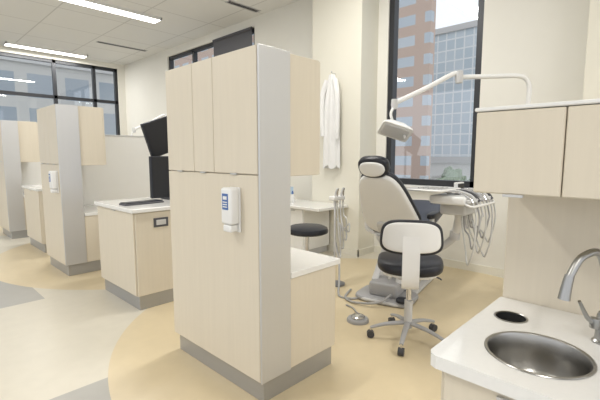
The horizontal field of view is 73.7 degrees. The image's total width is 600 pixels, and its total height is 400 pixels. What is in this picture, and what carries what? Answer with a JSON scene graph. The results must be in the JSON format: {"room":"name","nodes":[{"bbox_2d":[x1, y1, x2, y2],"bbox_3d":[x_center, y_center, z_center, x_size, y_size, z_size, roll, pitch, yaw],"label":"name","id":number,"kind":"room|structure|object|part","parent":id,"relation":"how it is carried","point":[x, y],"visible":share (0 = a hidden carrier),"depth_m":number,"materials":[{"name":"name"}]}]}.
{"room":"dental clinic","nodes":[
{"label":"dental clinic","id":0,"kind":"room"},
{"bbox_2d":[0,46,126,134],"bbox_3d":[-9.198,-1.502,8.210,0.200,4.150,11.200,6,9,44],"label":"wall","id":1,"kind":"structure","parent":0,"point":[120,68],"depth_m":11.53,"materials":[{"name":"beige paint"}]},
{"bbox_2d":[0,52,119,134],"bbox_3d":[-9.260,-1.876,8.088,0.100,3.120,11.000,6,9,44],"label":"window","id":2,"kind":"structure","parent":1,"relation":"in","point":[55,97],"depth_m":10.99,"materials":[{"name":"black metal"}]},
{"bbox_2d":[0,0,298,64],"bbox_3d":[-2.906,-3.000,2.067,17.500,0.200,11.400,6,9,44],"label":"ceiling","id":3,"kind":"structure","parent":0,"point":[53,24],"depth_m":8.18,"materials":[{"name":"tile"}]},
{"bbox_2d":[3,41,87,57],"bbox_3d":[-6.371,-3.778,10.102,0.300,0.050,1.800,6,9,44],"label":"ceiling light","id":4,"kind":"object","parent":3,"relation":"attached to","point":[6,43],"visible":1,"depth_m":10.01,"materials":[{"name":"white plastic"}]},
{"bbox_2d":[59,0,161,23],"bbox_3d":[-3.563,-3.439,7.084,0.300,0.050,2.230,6,9,44],"label":"ceiling light","id":5,"kind":"object","parent":3,"relation":"attached to","point":[93,4],"visible":1,"depth_m":7.26,"materials":[{"name":"white plastic"}]},
{"bbox_2d":[96,41,147,51],"bbox_3d":[-4.350,-3.766,9.819,0.140,0.012,1.200,6,9,44],"label":"ceiling vent","id":6,"kind":"object","parent":3,"relation":"in","point":[101,42],"visible":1,"depth_m":9.80,"materials":[{"name":"grey plastic"}]},
{"bbox_2d":[225,0,260,12],"bbox_3d":[-1.015,-3.468,7.171,0.140,0.012,0.700,6,9,44],"label":"ceiling vent","id":7,"kind":"object","parent":3,"relation":"in","point":[231,2],"visible":1,"depth_m":7.16,"materials":[{"name":"black metal"}]},
{"bbox_2d":[0,226,503,399],"bbox_3d":[-2.906,1.323,2.553,17.500,0.200,11.400,6,9,44],"label":"floor","id":8,"kind":"structure","parent":0,"point":[63,336],"depth_m":3.22,"materials":[{"name":"plastic"}]},
{"bbox_2d":[0,120,39,238],"bbox_3d":[-5.217,-0.398,7.561,0.834,2.100,0.745,6,9,44],"label":"tall cabinet","id":9,"kind":"object","parent":8,"relation":"on","point":[19,141],"visible":0.69,"depth_m":7.15,"materials":[{"name":"brown wood"}]},
{"bbox_3d":[-5.297,-1.041,7.074,0.340,0.707,0.018,6,9,44],"label":"door","id":10,"kind":"part","parent":9,"relation":"part of","materials":[{"name":"brown wood"}]},
{"bbox_3d":[-5.466,-0.086,7.346,0.814,1.239,0.018,6,9,44],"label":"panel","id":11,"kind":"part","parent":9,"relation":"part of","materials":[{"name":"brown wood"}]},
{"bbox_3d":[-5.087,-0.416,7.100,0.014,1.960,0.246,6,9,44],"label":"panel","id":12,"kind":"part","parent":9,"relation":"part of","materials":[{"name":"metal"}]},
{"bbox_3d":[-4.954,-1.079,7.489,0.394,0.720,0.018,6,9,44],"label":"door","id":13,"kind":"part","parent":9,"relation":"part of","materials":[{"name":"brown wood"}]},
{"bbox_2d":[21,152,41,191],"bbox_3d":[-5.138,-0.335,8.341,0.080,1.800,1.820,6,9,44],"label":"wall","id":14,"kind":"structure","parent":8,"relation":"on","point":[30,171],"depth_m":8.02,"materials":[{"name":"beige paint"}]},
{"bbox_2d":[24,188,46,252],"bbox_3d":[-3.934,0.275,6.705,0.925,0.955,0.944,6,9,44],"label":"base cabinet","id":15,"kind":"object","parent":8,"relation":"on","point":[34,207],"visible":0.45,"depth_m":6.28,"materials":[{"name":"brown wood"}]},
{"bbox_2d":[22,185,41,190],"bbox_3d":[-3.938,-0.223,6.660,0.965,0.040,0.975,6,9,44],"label":"countertop","id":16,"kind":"structure","parent":15,"relation":"on","point":[30,187],"depth_m":6.33,"materials":[{"name":"white stone"}]},
{"bbox_3d":[-3.606,0.238,6.400,0.014,0.805,0.918,6,9,44],"label":"panel","id":17,"kind":"part","parent":15,"relation":"part of","materials":[{"name":"brown wood"}]},
{"bbox_2d":[36,104,105,275],"bbox_3d":[-2.930,-0.151,5.366,0.834,2.100,0.745,6,9,44],"label":"tall cabinet","id":18,"kind":"object","parent":8,"relation":"on","point":[70,137],"visible":0.8,"depth_m":5.00,"materials":[{"name":"brown wood"}]},
{"bbox_3d":[-3.371,-0.833,5.226,0.280,0.707,0.018,6,9,44],"label":"door","id":19,"kind":"part","parent":18,"relation":"part of","materials":[{"name":"brown wood"}]},
{"bbox_3d":[-3.201,-0.815,5.063,0.184,0.707,0.018,6,9,44],"label":"door","id":20,"kind":"part","parent":18,"relation":"part of","materials":[{"name":"brown wood"}]},
{"bbox_3d":[-3.179,0.161,5.151,0.814,1.239,0.018,6,9,44],"label":"panel","id":21,"kind":"part","parent":18,"relation":"part of","materials":[{"name":"brown wood"}]},
{"bbox_3d":[-3.009,-0.794,4.879,0.340,0.707,0.018,6,9,44],"label":"door","id":22,"kind":"part","parent":18,"relation":"part of","materials":[{"name":"brown wood"}]},
{"bbox_2d":[48,171,58,192],"bbox_3d":[-2.991,-0.219,4.855,0.104,0.270,0.084,6,9,44],"label":"soap dispenser","id":23,"kind":"object","parent":18,"relation":"attached to","point":[53,175],"visible":1,"depth_m":4.82,"materials":[{"name":"white plastic"}]},
{"bbox_3d":[-2.800,-0.170,4.905,0.014,1.960,0.246,6,9,44],"label":"panel","id":24,"kind":"part","parent":18,"relation":"part of","materials":[{"name":"metal"}]},
{"bbox_2d":[84,205,97,215],"bbox_3d":[-2.836,0.134,5.497,0.832,0.040,0.493,6,9,44],"label":"countertop","id":25,"kind":"structure","parent":18,"relation":"on","point":[89,210],"depth_m":5.28,"materials":[{"name":"white stone"}]},
{"bbox_3d":[-2.667,-0.832,5.294,0.394,0.720,0.018,6,9,44],"label":"door","id":26,"kind":"part","parent":18,"relation":"part of","materials":[{"name":"brown wood"}]},
{"bbox_2d":[81,135,167,205],"bbox_3d":[-2.851,-0.088,6.146,0.080,1.800,1.820,6,9,44],"label":"wall","id":27,"kind":"structure","parent":8,"relation":"on","point":[125,174],"depth_m":6.14,"materials":[{"name":"beige paint"}]},
{"bbox_2d":[97,206,173,309],"bbox_3d":[-1.561,0.531,4.427,0.925,0.955,0.944,6,9,44],"label":"base cabinet","id":28,"kind":"object","parent":8,"relation":"on","point":[136,249],"visible":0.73,"depth_m":3.96,"materials":[{"name":"brown wood"}]},
{"bbox_3d":[-1.883,0.494,4.105,0.890,0.800,0.018,6,9,44],"label":"door","id":29,"kind":"part","parent":28,"relation":"part of","materials":[{"name":"brown wood"}]},
{"bbox_2d":[94,197,169,213],"bbox_3d":[-1.565,0.033,4.381,0.965,0.040,0.975,6,9,44],"label":"countertop","id":30,"kind":"structure","parent":28,"relation":"on","point":[111,204],"depth_m":4.01,"materials":[{"name":"white stone"}]},
{"bbox_2d":[119,199,163,205],"bbox_3d":[-1.642,0.025,4.159,0.150,0.026,0.420,6,8,41],"label":"keyboard","id":31,"kind":"object","parent":30,"relation":"on","point":[131,203],"visible":1,"depth_m":4.11,"materials":[{"name":"grey plastic"}]},
{"bbox_2d":[140,116,167,155],"bbox_3d":[-1.618,-0.549,4.786,0.238,1.027,0.644,6,9,44],"label":"computer monitor","id":32,"kind":"object","parent":30,"relation":"on","point":[155,133],"visible":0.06,"depth_m":4.59,"materials":[{"name":"grey plastic"}]},
{"bbox_2d":[149,156,170,199],"bbox_3d":[-1.453,-0.264,4.656,0.200,0.490,0.600,6,9,44],"label":"computer monitor","id":33,"kind":"object","parent":30,"relation":"on","point":[159,170],"visible":0.3,"depth_m":4.49,"materials":[{"name":"grey plastic"}]},
{"bbox_3d":[-1.232,0.495,4.122,0.014,0.805,0.918,6,9,44],"label":"panel","id":34,"kind":"part","parent":28,"relation":"part of","materials":[{"name":"brown wood"}]},
{"bbox_2d":[153,217,167,226],"bbox_3d":[-1.367,0.216,3.934,0.008,0.090,0.150,6,9,44],"label":"outlet plate","id":35,"kind":"object","parent":28,"relation":"attached to","point":[157,221],"depth_m":3.92,"materials":[{"name":"grey plastic"}]},
{"bbox_2d":[156,219,165,224],"bbox_3d":[-1.363,0.217,3.930,0.002,0.050,0.100,6,9,44],"label":"socket","id":36,"kind":"object","parent":28,"relation":"attached to","point":[158,221],"depth_m":3.93,"materials":[{"name":"plastic"}]},
{"bbox_2d":[131,114,166,135],"bbox_3d":[-2.840,-0.632,8.470,1.622,2.362,0.220,0,6,0],"label":"light","id":37,"kind":"object","parent":8,"relation":"on","point":[162,115],"visible":0.2,"depth_m":8.38,"materials":[{"name":"grey plastic"}]},
{"bbox_3d":[-3.150,-1.635,8.410,0.698,0.355,0.063,0,6,-4],"label":"swing arm","id":38,"kind":"part","parent":37,"relation":"part of","materials":[{"name":"white plastic"}]},
{"bbox_2d":[165,43,335,399],"bbox_3d":[-0.347,0.128,2.887,1.034,2.100,0.745,6,9,44],"label":"tall cabinet","id":39,"kind":"object","parent":8,"relation":"on","point":[247,118],"visible":0.94,"depth_m":2.50,"materials":[{"name":"brown wood"}]},
{"bbox_3d":[-0.836,-0.559,2.793,0.349,0.707,0.018,6,9,44],"label":"door","id":40,"kind":"part","parent":39,"relation":"part of","materials":[{"name":"brown wood"}]},
{"bbox_3d":[-0.624,-0.536,2.590,0.230,0.707,0.018,6,9,44],"label":"door","id":41,"kind":"part","parent":39,"relation":"part of","materials":[{"name":"brown wood"}]},
{"bbox_3d":[-0.596,0.439,2.673,1.014,1.239,0.018,6,9,44],"label":"panel","id":42,"kind":"part","parent":39,"relation":"part of","materials":[{"name":"brown wood"}]},
{"bbox_2d":[221,187,240,232],"bbox_3d":[-0.412,0.059,2.380,0.104,0.270,0.084,6,9,44],"label":"soap dispenser","id":43,"kind":"object","parent":39,"relation":"attached to","point":[230,196],"visible":1,"depth_m":2.35,"materials":[{"name":"white plastic"}]},
{"bbox_3d":[-0.414,0.167,2.390,0.076,0.043,0.060,6,9,44],"label":"push lever","id":44,"kind":"part","parent":43,"relation":"part of","materials":[{"name":"white plastic"}]},
{"bbox_3d":[-0.386,-0.511,2.361,0.423,0.707,0.018,6,9,44],"label":"door","id":45,"kind":"part","parent":39,"relation":"part of","materials":[{"name":"brown wood"}]},
{"bbox_3d":[-0.145,0.117,2.358,0.014,1.960,0.246,6,9,44],"label":"panel","id":46,"kind":"part","parent":39,"relation":"part of","materials":[{"name":"metal"}]},
{"bbox_2d":[291,247,339,278],"bbox_3d":[-0.254,0.413,3.019,1.032,0.040,0.493,6,9,44],"label":"countertop","id":47,"kind":"structure","parent":39,"relation":"on","point":[303,262],"depth_m":2.75,"materials":[{"name":"white stone"}]},
{"bbox_3d":[-0.050,-0.550,2.784,0.490,0.720,0.018,6,9,44],"label":"door","id":48,"kind":"part","parent":39,"relation":"part of","materials":[{"name":"brown wood"}]},
{"bbox_2d":[291,223,327,250],"bbox_3d":[0.081,0.634,4.806,0.520,0.664,0.527,6,9,44],"label":"stool","id":49,"kind":"object","parent":8,"relation":"on","point":[307,230],"visible":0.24,"depth_m":4.60,"materials":[{"name":"black leather"}]},
{"bbox_3d":[0.088,0.352,4.767,0.500,0.095,0.500,6,9,44],"label":"seat","id":50,"kind":"part","parent":49,"relation":"part of","materials":[{"name":"black leather"}]},
{"bbox_2d":[291,208,328,252],"bbox_3d":[-0.331,0.406,6.582,1.600,0.720,0.614,6,9,44],"label":"base cabinet","id":51,"kind":"object","parent":8,"relation":"on","point":[318,244],"visible":0.15,"depth_m":5.98,"materials":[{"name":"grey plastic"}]},
{"bbox_3d":[-0.096,0.426,5.960,0.380,0.600,0.020,6,9,44],"label":"door","id":52,"kind":"part","parent":51,"relation":"part of","materials":[{"name":"beige wood"}]},
{"bbox_2d":[291,199,347,211],"bbox_3d":[-0.223,0.040,6.422,1.980,0.040,0.665,6,9,44],"label":"countertop","id":53,"kind":"structure","parent":51,"relation":"on","point":[316,206],"depth_m":5.88,"materials":[{"name":"white stone"}]},
{"bbox_2d":[290,191,294,202],"bbox_3d":[-0.115,-0.050,6.191,0.070,0.190,0.070,6,9,44],"label":"bottle","id":54,"kind":"object","parent":53,"relation":"on","point":[292,197],"visible":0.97,"depth_m":6.17,"materials":[{"name":"white plastic"}]},
{"bbox_2d":[329,187,357,299],"bbox_3d":[0.480,0.446,4.401,0.264,1.138,0.617,-1,6,-7],"label":"holder","id":55,"kind":"object","parent":8,"relation":"on","point":[336,197],"visible":0.98,"depth_m":4.51,"materials":[{"name":"grey plastic"}]},
{"bbox_3d":[0.402,0.470,4.629,0.026,0.970,0.025,6,9,44],"label":"post","id":56,"kind":"part","parent":55,"relation":"part of","materials":[{"name":"grey plastic"}]},
{"bbox_2d":[346,304,368,324],"bbox_3d":[0.537,1.058,3.770,0.200,0.055,0.465,1,6,5],"label":"foot pedal","id":57,"kind":"object","parent":8,"relation":"on","point":[356,318],"visible":1,"depth_m":3.59,"materials":[{"name":"grey plastic"}]},
{"bbox_2d":[344,156,442,307],"bbox_3d":[1.117,0.255,4.465,0.832,1.494,1.818,4,8,33],"label":"dental chair","id":58,"kind":"object","parent":8,"relation":"on","point":[384,197],"visible":0.68,"depth_m":3.99,"materials":[{"name":"grey plastic"}]},
{"bbox_2d":[360,172,421,219],"bbox_3d":[0.869,0.036,4.034,0.616,0.679,0.595,4,8,33],"label":"backrest cushion","id":59,"kind":"object","parent":58,"relation":"on","point":[386,197],"depth_m":3.89,"materials":[{"name":"beige plastic"}]},
{"bbox_3d":[1.143,0.971,4.564,0.500,0.050,1.300,4,8,33],"label":"plate","id":60,"kind":"part","parent":58,"relation":"part of","materials":[{"name":"grey plastic"}]},
{"bbox_2d":[396,296,405,303],"bbox_3d":[1.011,0.986,3.955,0.120,0.045,0.120,4,8,33],"label":"switch","id":61,"kind":"object","parent":58,"relation":"attached to","point":[399,300],"depth_m":3.93,"materials":[{"name":"black plastic"}]},
{"bbox_2d":[373,200,442,231],"bbox_3d":[1.295,0.202,4.713,0.620,0.301,1.200,4,8,33],"label":"seat cushion","id":62,"kind":"object","parent":58,"relation":"on","point":[424,207],"depth_m":4.75,"materials":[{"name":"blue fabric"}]},
{"bbox_3d":[1.423,0.157,4.241,0.090,0.060,0.400,4,8,33],"label":"armrest","id":63,"kind":"part","parent":58,"relation":"part of","materials":[{"name":"black plastic"}]},
{"bbox_2d":[407,182,495,265],"bbox_3d":[1.530,0.263,4.110,0.713,0.862,0.800,6,9,44],"label":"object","id":64,"kind":"object","parent":58,"relation":"attached to","point":[461,202],"visible":0.94,"depth_m":3.96,"materials":[{"name":"white plastic"}]},
{"bbox_2d":[407,186,460,192],"bbox_3d":[1.345,-0.111,4.011,0.360,0.024,0.460,6,9,44],"label":"tray","id":65,"kind":"object","parent":64,"relation":"on","point":[439,189],"depth_m":3.90,"materials":[{"name":"grey plastic"}]},
{"bbox_3d":[1.541,0.513,4.411,0.358,0.299,0.082,4,7,29],"label":"support arm","id":66,"kind":"part","parent":64,"relation":"part of","materials":[{"name":"grey plastic"}]},
{"bbox_3d":[1.659,0.209,4.213,0.113,0.364,0.257,2,7,17],"label":"support arm","id":67,"kind":"part","parent":64,"relation":"part of","materials":[{"name":"white plastic"}]},
{"bbox_3d":[1.774,-0.004,3.949,0.040,0.035,0.590,6,9,44],"label":"handpiece rail","id":68,"kind":"part","parent":64,"relation":"part of","materials":[{"name":"grey plastic"}]},
{"bbox_3d":[1.780,0.031,3.939,0.120,0.045,0.635,6,9,44],"label":"pull handle","id":69,"kind":"part","parent":64,"relation":"part of","materials":[{"name":"white plastic"}]},
{"bbox_2d":[367,219,443,355],"bbox_3d":[0.866,0.633,3.221,0.632,1.021,0.635,2,7,14],"label":"chair","id":70,"kind":"object","parent":8,"relation":"on","point":[411,247],"visible":0.98,"depth_m":2.99,"materials":[{"name":"grey plastic"}]},
{"bbox_3d":[0.718,1.022,3.290,0.275,0.082,0.052,1,6,6],"label":"leg","id":71,"kind":"part","parent":70,"relation":"part of","materials":[{"name":"grey plastic"}]},
{"bbox_3d":[0.848,1.006,3.434,0.052,0.082,0.275,-1,7,-12],"label":"leg","id":72,"kind":"part","parent":70,"relation":"part of","materials":[{"name":"grey plastic"}]},
{"bbox_3d":[0.815,1.041,3.123,0.052,0.082,0.275,3,7,24],"label":"leg","id":73,"kind":"part","parent":70,"relation":"part of","materials":[{"name":"grey plastic"}]},
{"bbox_2d":[377,251,443,277],"bbox_3d":[0.887,0.511,3.235,0.510,0.119,0.480,2,7,14],"label":"seat cushion","id":74,"kind":"object","parent":70,"relation":"on","point":[431,266],"depth_m":3.07,"materials":[{"name":"black leather"}]},
{"bbox_3d":[0.843,0.462,3.052,0.124,0.407,0.288,2,7,14],"label":"post","id":75,"kind":"part","parent":70,"relation":"part of","materials":[{"name":"white plastic"}]},
{"bbox_2d":[380,219,443,255],"bbox_3d":[0.835,0.277,2.997,0.471,0.264,0.133,2,7,14],"label":"backrest cushion","id":76,"kind":"object","parent":70,"relation":"on","point":[397,235],"depth_m":2.94,"materials":[{"name":"white plastic"}]},
{"bbox_3d":[1.026,1.015,3.355,0.275,0.082,0.052,-4,7,-30],"label":"leg","id":77,"kind":"part","parent":70,"relation":"part of","materials":[{"name":"grey plastic"}]},
{"bbox_3d":[1.005,1.037,3.163,0.275,0.082,0.052,6,9,42],"label":"leg","id":78,"kind":"part","parent":70,"relation":"part of","materials":[{"name":"grey plastic"}]},
{"bbox_2d":[377,70,531,141],"bbox_3d":[1.620,-0.150,4.190,1.622,2.362,0.220,0,6,0],"label":"light","id":79,"kind":"object","parent":8,"relation":"on","point":[391,128],"visible":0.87,"depth_m":4.09,"materials":[{"name":"grey plastic"}]},
{"bbox_3d":[1.310,-1.154,4.130,0.698,0.355,0.063,0,6,-4],"label":"swing arm","id":80,"kind":"part","parent":79,"relation":"part of","materials":[{"name":"white plastic"}]},
{"bbox_3d":[2.001,-0.151,4.217,0.719,2.296,0.050,1,6,7],"label":"post","id":81,"kind":"part","parent":79,"relation":"part of","materials":[{"name":"white plastic"}]},
{"bbox_2d":[441,371,514,399],"bbox_3d":[1.079,0.955,1.087,1.200,0.858,0.660,6,9,44],"label":"base cabinet","id":82,"kind":"object","parent":8,"relation":"on","point":[452,387],"visible":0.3,"depth_m":1.18,"materials":[{"name":"brown wood"}]},
{"bbox_3d":[0.665,0.839,1.497,0.020,0.718,0.630,6,9,44],"label":"panel","id":83,"kind":"part","parent":82,"relation":"part of","materials":[{"name":"brown wood"}]},
{"bbox_3d":[0.574,0.549,1.080,0.080,0.008,0.012,6,9,44],"label":"handle","id":84,"kind":"part","parent":82,"relation":"part of","materials":[{"name":"metal"}]},
{"bbox_2d":[430,297,599,399],"bbox_3d":[1.071,0.507,1.036,1.250,0.040,0.677,6,9,44],"label":"countertop","id":85,"kind":"structure","parent":82,"relation":"on","point":[463,354],"depth_m":1.22,"materials":[{"name":"white stone"}]},
{"bbox_2d":[494,311,527,322],"bbox_3d":[0.785,0.559,1.504,0.115,0.253,0.115,6,9,44],"label":"chute","id":86,"kind":"object","parent":85,"relation":"in","point":[508,316],"visible":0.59,"depth_m":1.53,"materials":[{"name":"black metal"}]},
{"bbox_2d":[484,331,596,379],"bbox_3d":[0.722,0.539,1.226,0.295,0.154,0.295,6,9,44],"label":"sink","id":87,"kind":"object","parent":85,"relation":"in","point":[531,353],"visible":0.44,"depth_m":1.32,"materials":[{"name":"silver metal"}]},
{"bbox_2d":[557,248,599,344],"bbox_3d":[0.892,0.305,1.241,0.228,0.316,0.056,-2,7,-21],"label":"faucet","id":88,"kind":"object","parent":85,"relation":"on","point":[565,291],"visible":1,"depth_m":1.21,"materials":[{"name":"silver metal"}]},
{"bbox_3d":[0.895,0.260,1.236,0.190,0.227,0.030,-2,7,-19],"label":"spout","id":89,"kind":"part","parent":88,"relation":"part of","materials":[{"name":"silver metal"}]},
{"bbox_3d":[0.910,0.358,1.271,0.082,0.091,0.021,-1,7,-13],"label":"lever","id":90,"kind":"part","parent":88,"relation":"part of","materials":[{"name":"silver metal"}]},
{"bbox_2d":[502,195,599,316],"bbox_3d":[1.386,0.524,1.377,1.225,1.650,0.240,6,9,44],"label":"backsplash","id":91,"kind":"structure","parent":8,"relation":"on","point":[544,235],"depth_m":1.57,"materials":[{"name":"brown wood"}]},
{"bbox_2d":[473,98,599,199],"bbox_3d":[1.164,-0.133,1.079,1.235,0.294,0.389,6,9,44],"label":"upper cabinet","id":92,"kind":"object","parent":91,"relation":"attached to","point":[550,149],"visible":1,"depth_m":1.23,"materials":[{"name":"brown wood"}]},
{"bbox_3d":[0.688,-0.013,1.293,0.060,0.009,0.014,6,9,44],"label":"handle","id":93,"kind":"part","parent":92,"relation":"part of","materials":[{"name":"metal"}]},
{"bbox_3d":[0.699,-0.153,1.289,0.258,0.269,0.018,6,9,44],"label":"door","id":94,"kind":"part","parent":92,"relation":"part of","materials":[{"name":"brown wood"}]},
{"bbox_3d":[0.890,-0.132,1.105,0.266,0.269,0.018,6,9,44],"label":"door","id":95,"kind":"part","parent":92,"relation":"part of","materials":[{"name":"brown wood"}]},
{"bbox_2d":[124,0,589,268],"bbox_3d":[0.984,-1.289,6.313,17.500,4.150,0.200,6,9,44],"label":"wall","id":96,"kind":"structure","parent":0,"point":[544,41],"depth_m":4.91,"materials":[{"name":"beige paint"}]},
{"bbox_2d":[169,28,254,69],"bbox_3d":[-2.062,-2.063,9.172,3.450,2.890,0.100,6,9,44],"label":"window","id":97,"kind":"structure","parent":96,"relation":"in","point":[194,52],"depth_m":9.41,"materials":[{"name":"black metal"}]},
{"bbox_2d":[212,27,252,56],"bbox_3d":[-1.408,-2.922,8.272,1.300,0.998,0.060,6,9,44],"label":"roller blind","id":98,"kind":"object","parent":97,"relation":"attached to","point":[240,39],"visible":0.38,"depth_m":8.19,"materials":[{"name":"black fabric"}]},
{"bbox_2d":[320,71,339,168],"bbox_3d":[0.471,-1.186,5.978,0.375,1.441,0.170,6,9,44],"label":"gown","id":99,"kind":"object","parent":96,"relation":"hanging from","point":[330,104],"visible":1,"depth_m":5.94,"materials":[{"name":"white fabric"}]},
{"bbox_2d":[312,0,378,249],"bbox_3d":[0.672,-1.274,6.184,0.930,4.150,0.420,6,9,44],"label":"column","id":100,"kind":"structure","parent":96,"relation":"attached to","point":[345,32],"depth_m":5.89,"materials":[{"name":"beige paint"}]},
{"bbox_2d":[327,244,503,277],"bbox_3d":[0.836,0.757,6.243,17.300,0.100,0.435,6,9,44],"label":"baseboard","id":101,"kind":"structure","parent":96,"relation":"attached to","point":[488,270],"depth_m":5.36,"materials":[{"name":"beige paint"}]},
{"bbox_2d":[404,184,446,187],"bbox_3d":[1.753,-0.182,5.551,1.370,0.040,0.200,6,9,44],"label":"trim","id":102,"kind":"structure","parent":96,"relation":"attached to","point":[406,185],"depth_m":5.59,"materials":[{"name":"white"}]},
{"bbox_2d":[386,0,484,187],"bbox_3d":[1.808,-1.644,5.444,1.330,2.890,0.120,6,9,44],"label":"window","id":103,"kind":"structure","parent":96,"relation":"in","point":[394,4],"depth_m":5.71,"materials":[{"name":"black metal"}]},
{"bbox_2d":[582,0,599,99],"bbox_3d":[3.347,-0.991,3.666,1.200,4.150,0.350,6,9,44],"label":"trim","id":104,"kind":"structure","parent":96,"relation":"attached to","point":[591,87],"depth_m":3.87,"materials":[{"name":"beige paint"}]},
{"label":"outside","id":105,"kind":"structure","parent":0,"visible":0},
{"bbox_3d":[-32.987,3.135,67.383,260.000,0.300,350.000,6,9,44],"label":"ground","id":106,"kind":"structure","parent":105,"visible":0},
{"bbox_2d":[0,56,115,138],"bbox_3d":[-39.155,-3.321,34.878,15.600,19.800,56.600,6,9,44],"label":"building","id":107,"kind":"structure","parent":106,"relation":"on","point":[16,74],"depth_m":38.32,"materials":[{"name":"concrete"},{"name":"glass"}]},
{"bbox_2d":[175,0,435,178],"bbox_3d":[-7.050,-12.787,56.404,54.600,33.800,1.500,6,9,44],"label":"brick building","id":108,"kind":"structure","parent":106,"relation":"on","point":[417,18],"depth_m":38.48,"materials":[{"name":"brown brick"}]},
{"bbox_2d":[430,156,470,179],"bbox_3d":[23.918,-0.029,48.099,16.600,10.300,6.600,6,9,44],"label":"building","id":109,"kind":"structure","parent":106,"relation":"on","point":[438,164],"depth_m":48.92,"materials":[{"name":"grey concrete"}]},
{"bbox_2d":[437,169,465,180],"bbox_3d":[12.761,2.043,34.033,3.804,9.351,3.168,-3,7,-28],"label":"street tree","id":110,"kind":"object","parent":106,"relation":"on","point":[450,174],"visible":0.09,"depth_m":32.89,"materials":[{"name":"green plant"}]},
{"bbox_2d":[441,166,466,179],"bbox_3d":[16.703,0.941,44.054,3.374,9.301,3.363,6,9,44],"label":"street tree","id":111,"kind":"object","parent":106,"relation":"on","point":[458,171],"visible":0.09,"depth_m":43.50,"materials":[{"name":"green plant"}]},
{"bbox_2d":[431,20,477,156],"bbox_3d":[25.706,-11.359,66.071,32.600,28.800,16.600,6,9,44],"label":"glass building","id":112,"kind":"structure","parent":106,"relation":"on","point":[455,45],"depth_m":57.77,"materials":[{"name":"blue glass"}]}
]}

